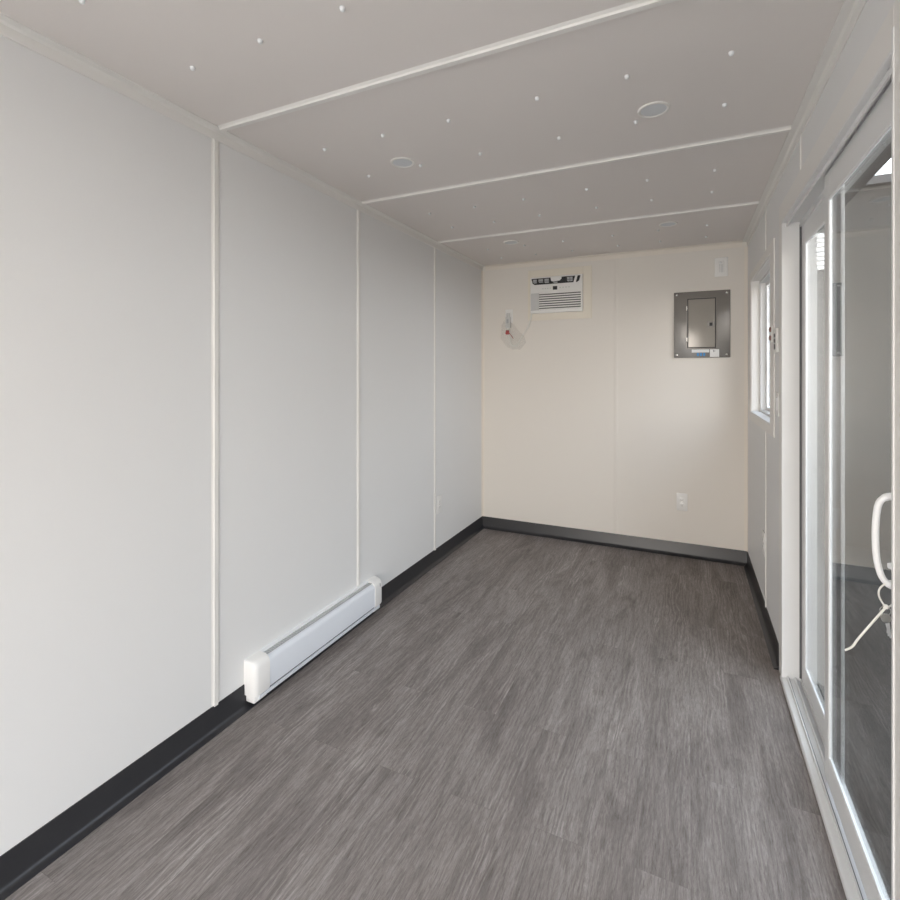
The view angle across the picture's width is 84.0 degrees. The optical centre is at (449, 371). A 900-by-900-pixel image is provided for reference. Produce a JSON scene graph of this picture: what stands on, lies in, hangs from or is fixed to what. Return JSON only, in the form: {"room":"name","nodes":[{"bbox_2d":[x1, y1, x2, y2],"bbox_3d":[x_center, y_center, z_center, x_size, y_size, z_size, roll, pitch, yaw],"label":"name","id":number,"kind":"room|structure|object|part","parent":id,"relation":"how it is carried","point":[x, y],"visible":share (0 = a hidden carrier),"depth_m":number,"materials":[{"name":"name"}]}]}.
{"room":"portable office interior","nodes":[
{"label":"portable office interior","id":0,"kind":"room"},
{"bbox_2d":[0,35,480,855],"bbox_3d":[-1.023,0.242,2.110,0.130,2.485,6.197,0,0,25],"label":"wall","id":1,"kind":"structure","parent":0,"point":[105,196],"depth_m":1.88,"materials":[{"name":"white paint"}]},
{"bbox_2d":[211,138,218,706],"bbox_3d":[-0.968,0.211,2.067,0.006,2.340,0.040,0,0,25],"label":"trim","id":2,"kind":"structure","parent":1,"relation":"attached to","point":[214,143],"depth_m":2.06,"materials":[{"name":"white plastic"}]},
{"bbox_2d":[0,516,483,899],"bbox_3d":[-0.951,1.431,2.076,0.030,0.108,5.937,0,0,25],"label":"baseboard","id":3,"kind":"structure","parent":1,"relation":"attached to","point":[33,854],"depth_m":1.77,"materials":[{"name":"black rubber"}]},
{"bbox_2d":[0,12,484,270],"bbox_3d":[-0.948,-0.979,2.074,0.036,0.043,5.937,0,0,25],"label":"trim","id":4,"kind":"structure","parent":1,"relation":"attached to","point":[10,28],"depth_m":1.91,"materials":[{"name":"white plastic"}]},
{"bbox_2d":[244,576,381,703],"bbox_3d":[-0.660,1.363,2.642,0.069,0.184,1.010,0,0,25],"label":"baseboard heater","id":5,"kind":"object","parent":1,"relation":"attached to","point":[278,660],"visible":1,"depth_m":2.48,"materials":[{"name":"white metal"}]},
{"bbox_3d":[-0.682,1.275,2.653,0.020,0.008,0.990,0,0,25],"label":"plate","id":6,"kind":"part","parent":5,"relation":"part of","materials":[{"name":"white metal"}]},
{"bbox_2d":[265,583,371,653],"bbox_3d":[-0.661,1.279,2.643,0.026,0.002,0.840,0,0,25],"label":"grille","id":7,"kind":"object","parent":5,"relation":"attached to","point":[290,637],"depth_m":2.57,"materials":[{"name":"white metal"}]},
{"bbox_3d":[-0.642,1.349,2.634,0.022,0.135,0.848,0,0,25],"label":"panel","id":8,"kind":"part","parent":5,"relation":"part of","materials":[{"name":"white metal"}]},
{"bbox_2d":[356,209,359,586],"bbox_3d":[-0.541,0.211,2.967,0.006,2.340,0.040,0,0,25],"label":"trim","id":9,"kind":"structure","parent":1,"relation":"attached to","point":[357,211],"depth_m":2.96,"materials":[{"name":"white plastic"}]},
{"bbox_2d":[434,247,435,549],"bbox_3d":[-0.116,0.211,3.865,0.006,2.340,0.040,0,0,25],"label":"trim","id":10,"kind":"structure","parent":1,"relation":"attached to","point":[434,247],"depth_m":3.85,"materials":[{"name":"white plastic"}]},
{"bbox_2d":[437,494,441,513],"bbox_3d":[-0.085,1.042,3.927,0.009,0.140,0.080,0,0,25],"label":"power outlet","id":11,"kind":"object","parent":1,"relation":"attached to","point":[439,497],"visible":1,"depth_m":3.93,"materials":[{"name":"white plastic"}]},
{"bbox_2d":[0,0,844,265],"bbox_3d":[0.022,-1.040,1.615,2.443,0.080,6.197,0,0,25],"label":"ceiling","id":12,"kind":"structure","parent":0,"point":[675,53],"depth_m":1.78,"materials":[{"name":"white paint"}]},
{"bbox_2d":[339,5,344,11],"bbox_3d":[-0.296,-0.994,1.373,0.016,0.012,0.016,0,0,25],"label":"cap","id":13,"kind":"object","parent":12,"relation":"attached to","point":[342,8],"visible":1,"depth_m":1.37,"materials":[{"name":"white plastic"}]},
{"bbox_2d":[390,157,414,167],"bbox_3d":[-0.226,-0.997,2.387,0.116,0.006,0.116,0,0,25],"label":"recessed light","id":14,"kind":"object","parent":12,"relation":"in","point":[400,162],"visible":1,"depth_m":2.38,"materials":[{"name":"white plastic"}]},
{"bbox_2d":[218,0,677,131],"bbox_3d":[0.016,-0.994,1.601,2.110,0.012,0.042,0,0,25],"label":"trim","id":15,"kind":"structure","parent":12,"relation":"attached to","point":[638,5],"depth_m":1.58,"materials":[{"name":"white plastic"}]},
{"bbox_2d":[504,240,518,244],"bbox_3d":[0.472,-0.997,3.860,0.116,0.006,0.116,0,0,25],"label":"recessed light","id":16,"kind":"object","parent":12,"relation":"in","point":[509,242],"visible":1,"depth_m":3.86,"materials":[{"name":"white plastic"}]},
{"bbox_2d":[362,125,790,204],"bbox_3d":[0.442,-0.994,2.501,2.110,0.012,0.042,0,0,25],"label":"trim","id":17,"kind":"structure","parent":12,"relation":"attached to","point":[786,128],"depth_m":2.37,"materials":[{"name":"white plastic"}]},
{"bbox_2d":[438,201,758,243],"bbox_3d":[0.868,-0.994,3.399,2.110,0.012,0.042,0,0,25],"label":"trim","id":18,"kind":"structure","parent":12,"relation":"attached to","point":[754,202],"depth_m":3.30,"materials":[{"name":"white plastic"}]},
{"bbox_2d":[637,101,669,117],"bbox_3d":[0.776,-0.997,1.906,0.116,0.006,0.116,0,0,25],"label":"recessed light","id":19,"kind":"object","parent":12,"relation":"in","point":[657,108],"visible":1,"depth_m":1.90,"materials":[{"name":"white plastic"}]},
{"bbox_2d":[659,221,676,226],"bbox_3d":[1.477,-0.997,3.384,0.116,0.006,0.116,0,0,25],"label":"recessed light","id":20,"kind":"object","parent":12,"relation":"in","point":[669,223],"visible":1,"depth_m":3.39,"materials":[{"name":"white plastic"}]},
{"bbox_2d":[5,529,846,899],"bbox_3d":[-0.009,1.535,1.629,2.373,0.100,6.197,0,0,25],"label":"floor","id":21,"kind":"structure","parent":0,"point":[530,717],"depth_m":1.86,"materials":[{"name":"grey laminate"}]},
{"bbox_2d":[483,242,746,550],"bbox_3d":[1.322,0.242,4.356,2.183,2.485,0.130,0,0,25],"label":"wall","id":22,"kind":"structure","parent":0,"point":[548,397],"depth_m":4.22,"materials":[{"name":"white paint"}]},
{"bbox_2d":[481,271,483,516],"bbox_3d":[0.313,0.210,4.750,0.022,2.334,0.022,0,0,25],"label":"trim","id":23,"kind":"structure","parent":22,"relation":"attached to","point":[482,272],"depth_m":4.75,"materials":[{"name":"beige plastic"}]},
{"bbox_2d":[505,309,512,322],"bbox_3d":[0.550,-0.515,4.645,0.072,0.125,0.009,0,0,25],"label":"power outlet","id":24,"kind":"object","parent":22,"relation":"attached to","point":[510,311],"visible":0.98,"depth_m":4.63,"materials":[{"name":"white plastic"}]},
{"bbox_2d":[505,265,591,345],"bbox_3d":[0.868,-0.574,4.472,0.777,0.686,0.048,0,0,25],"label":"air conditioner","id":25,"kind":"object","parent":22,"relation":"attached to","point":[559,293],"visible":1,"depth_m":4.42,"materials":[{"name":"white plastic"}]},
{"bbox_3d":[0.639,-0.383,4.578,0.237,0.304,0.022,0,0,23],"label":"power cord","id":26,"kind":"part","parent":25,"relation":"part of","materials":[{"name":"white plastic"}]},
{"bbox_3d":[0.767,-0.628,4.510,0.075,0.154,0.005,0,0,25],"label":"filter door","id":27,"kind":"part","parent":25,"relation":"part of","materials":[{"name":"grey plastic"}]},
{"bbox_2d":[532,275,579,284],"bbox_3d":[0.935,-0.809,4.433,0.437,0.056,0.004,0,0,25],"label":"control panel","id":28,"kind":"object","parent":25,"relation":"attached to","point":[542,279],"depth_m":4.43,"materials":[{"name":"plastic"}]},
{"bbox_3d":[0.970,-0.690,4.444,0.568,0.454,0.012,0,0,25],"label":"mounting frame","id":29,"kind":"part","parent":25,"relation":"part of","materials":[{"name":"white plastic"}]},
{"bbox_2d":[485,240,742,270],"bbox_3d":[1.286,-0.979,4.280,2.110,0.043,0.036,0,0,25],"label":"trim","id":30,"kind":"structure","parent":22,"relation":"attached to","point":[734,244],"depth_m":4.22,"materials":[{"name":"beige plastic"}]},
{"bbox_2d":[483,516,746,565],"bbox_3d":[1.288,1.431,4.284,2.175,0.108,0.030,0,0,25],"label":"baseboard","id":31,"kind":"structure","parent":22,"relation":"attached to","point":[679,549],"depth_m":4.21,"materials":[{"name":"black rubber"}]},
{"bbox_2d":[613,259,618,533],"bbox_3d":[1.409,0.211,4.241,0.042,2.340,0.002,0,0,25],"label":"trim","id":32,"kind":"structure","parent":22,"relation":"attached to","point":[615,261],"depth_m":4.24,"materials":[{"name":"white plastic"}]},
{"bbox_2d":[677,493,687,510],"bbox_3d":[1.866,1.050,4.021,0.080,0.140,0.009,0,0,25],"label":"power outlet","id":33,"kind":"object","parent":22,"relation":"attached to","point":[682,499],"visible":1,"depth_m":4.02,"materials":[{"name":"white plastic"}]},
{"bbox_2d":[674,289,729,357],"bbox_3d":[1.988,-0.373,3.951,0.399,0.526,0.028,0,0,25],"label":"breaker panel","id":34,"kind":"object","parent":22,"relation":"attached to","point":[701,318],"visible":1,"depth_m":3.94,"materials":[{"name":"grey paint"}]},
{"bbox_3d":[1.986,-0.383,3.947,0.190,0.381,0.005,0,0,25],"label":"door","id":35,"kind":"part","parent":34,"relation":"part of","materials":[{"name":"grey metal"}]},
{"bbox_3d":[1.986,-0.383,3.948,0.222,0.413,0.008,0,0,25],"label":"door frame","id":36,"kind":"part","parent":34,"relation":"part of","materials":[{"name":"grey paint"}]},
{"bbox_2d":[715,257,727,276],"bbox_3d":[2.115,-0.817,3.897,0.092,0.148,0.020,0,0,25],"label":"plate","id":37,"kind":"object","parent":22,"relation":"attached to","point":[721,264],"visible":1,"depth_m":3.90,"materials":[{"name":"white plastic"}]},
{"bbox_2d":[744,246,747,551],"bbox_3d":[2.265,0.210,3.824,0.022,2.334,0.022,0,0,25],"label":"trim","id":38,"kind":"structure","parent":22,"relation":"attached to","point":[745,248],"depth_m":3.83,"materials":[{"name":"beige plastic"}]},
{"bbox_2d":[748,0,895,688],"bbox_3d":[1.067,0.242,1.119,0.130,2.485,6.197,0,0,25],"label":"wall","id":39,"kind":"structure","parent":0,"point":[874,13],"depth_m":2.60,"materials":[{"name":"white paint"}]},
{"bbox_2d":[744,552,778,669],"bbox_3d":[1.948,1.431,3.162,0.030,0.108,1.491,0,0,25],"label":"baseboard","id":40,"kind":"structure","parent":39,"relation":"attached to","point":[770,637],"depth_m":2.96,"materials":[{"name":"black rubber"}]},
{"bbox_2d":[749,238,774,437],"bbox_3d":[2.015,-0.178,3.141,0.130,1.057,1.153,0,0,25],"label":"window","id":41,"kind":"structure","parent":39,"relation":"in","point":[762,277],"depth_m":3.54,"materials":[{"name":"white plastic"}]},
{"bbox_3d":[1.988,0.289,3.167,0.060,0.012,0.916,0,0,25],"label":"sill","id":42,"kind":"part","parent":41,"relation":"part of","materials":[{"name":"white plastic"}]},
{"bbox_3d":[2.047,-0.178,3.140,0.070,0.947,0.928,0,0,25],"label":"frame","id":43,"kind":"part","parent":41,"relation":"part of","materials":[{"name":"white plastic"}]},
{"bbox_3d":[2.148,-0.178,3.324,0.022,0.897,0.459,0,0,25],"label":"sash","id":44,"kind":"part","parent":41,"relation":"part of","materials":[{"name":"white plastic"}]},
{"bbox_3d":[2.148,-0.178,3.324,0.004,0.837,0.399,0,0,25],"label":"glass pane","id":45,"kind":"part","parent":41,"relation":"part of","materials":[{"name":"clear glass"}]},
{"bbox_2d":[769,325,772,342],"bbox_3d":[1.729,-0.203,2.697,0.015,0.092,0.060,0,0,25],"label":"clip","id":46,"kind":"object","parent":41,"relation":"attached to","point":[771,326],"visible":1,"depth_m":2.68,"materials":[{"name":"white plastic"}]},
{"bbox_2d":[762,530,764,556],"bbox_3d":[1.883,1.030,3.003,0.009,0.140,0.080,0,0,25],"label":"power outlet","id":47,"kind":"object","parent":39,"relation":"attached to","point":[763,532],"visible":0.95,"depth_m":2.99,"materials":[{"name":"white plastic"}]},
{"bbox_2d":[765,208,766,607],"bbox_3d":[1.852,0.211,2.933,0.006,2.340,0.040,0,0,25],"label":"trim","id":48,"kind":"structure","parent":39,"relation":"attached to","point":[765,208],"depth_m":2.92,"materials":[{"name":"white plastic"}]},
{"bbox_2d":[773,328,778,352],"bbox_3d":[1.679,-0.160,2.575,0.013,0.124,0.100,0,0,25],"label":"thermostat","id":49,"kind":"object","parent":39,"relation":"attached to","point":[776,330],"visible":1,"depth_m":2.55,"materials":[{"name":"white plastic"}]},
{"bbox_2d":[776,392,778,415],"bbox_3d":[1.664,0.165,2.542,0.010,0.120,0.072,0,0,25],"label":"light switch","id":50,"kind":"object","parent":39,"relation":"attached to","point":[777,393],"visible":0.88,"depth_m":2.53,"materials":[{"name":"white plastic"}]},
{"bbox_2d":[799,135,801,170],"bbox_3d":[1.426,-0.887,2.034,0.006,0.144,0.040,0,0,25],"label":"trim","id":51,"kind":"structure","parent":39,"relation":"attached to","point":[800,136],"depth_m":2.03,"materials":[{"name":"white plastic"}]},
{"bbox_2d":[742,0,866,245],"bbox_3d":[0.992,-0.979,1.155,0.036,0.043,5.937,0,0,25],"label":"trim","id":52,"kind":"structure","parent":39,"relation":"attached to","point":[849,14],"depth_m":1.77,"materials":[{"name":"white plastic"}]},
{"bbox_2d":[779,0,899,899],"bbox_3d":[1.339,0.335,1.728,0.160,2.300,1.622,0,0,25],"label":"door","id":53,"kind":"structure","parent":39,"relation":"in","point":[865,120],"depth_m":1.76,"materials":[{"name":"white plastic"}]},
{"bbox_3d":[1.526,0.380,2.061,0.012,2.150,0.663,0,0,25],"label":"fixed panel","id":54,"kind":"part","parent":53,"relation":"part of","materials":[{"name":"white plastic"}]},
{"bbox_3d":[1.328,1.467,1.733,0.102,0.036,1.470,0,0,25],"label":"sill","id":55,"kind":"part","parent":53,"relation":"part of","materials":[{"name":"white plastic"}]},
{"bbox_3d":[1.187,0.372,1.445,0.012,2.154,0.781,0,0,25],"label":"sliding panel","id":56,"kind":"part","parent":53,"relation":"part of","materials":[{"name":"clear glass"}]},
{"bbox_2d":[844,580,890,650],"bbox_3d":[0.982,0.571,1.164,0.106,0.178,0.012,0,0,14],"label":"cable tie","id":57,"kind":"object","parent":53,"relation":"attached to","point":[885,606],"visible":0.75,"depth_m":1.16,"materials":[{"name":"white plastic"}]},
{"bbox_2d":[879,606,890,638],"bbox_3d":[1.008,0.580,1.158,0.022,0.073,0.002,0,0,25],"label":"key","id":58,"kind":"object","parent":57,"relation":"hanging from","point":[886,618],"visible":0.94,"depth_m":1.16,"materials":[{"name":"metal"}]},
{"bbox_3d":[1.013,0.598,1.156,0.012,0.037,0.002,0,0,25],"label":"blade","id":59,"kind":"part","parent":58,"relation":"part of","materials":[{"name":"metal"}]},
{"bbox_3d":[1.012,0.392,1.156,0.059,0.224,0.017,0,0,25],"label":"handle","id":60,"kind":"part","parent":53,"relation":"part of","materials":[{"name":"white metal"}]},
{"bbox_2d":[817,143,890,232],"bbox_3d":[0.214,-1.137,1.634,2.913,0.075,6.537,0,0,25],"label":"roof","id":61,"kind":"structure","parent":0,"point":[884,157],"depth_m":2.79,"materials":[{"name":"metal"}]},
{"label":"outside","id":62,"kind":"structure","parent":0,"visible":0},
{"bbox_2d":[815,542,890,899],"bbox_3d":[6.305,1.835,8.078,36.000,0.200,48.000,0,0,25],"label":"ground","id":63,"kind":"structure","parent":62,"point":[868,663],"depth_m":2.72,"materials":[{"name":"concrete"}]},
{"bbox_2d":[817,173,890,550],"bbox_3d":[7.137,-0.080,6.671,5.390,3.630,5.930,0,0,25],"label":"neighbouring building","id":64,"kind":"structure","parent":63,"relation":"on","point":[868,213],"depth_m":4.92,"materials":[{"name":"metal"}]}
]}

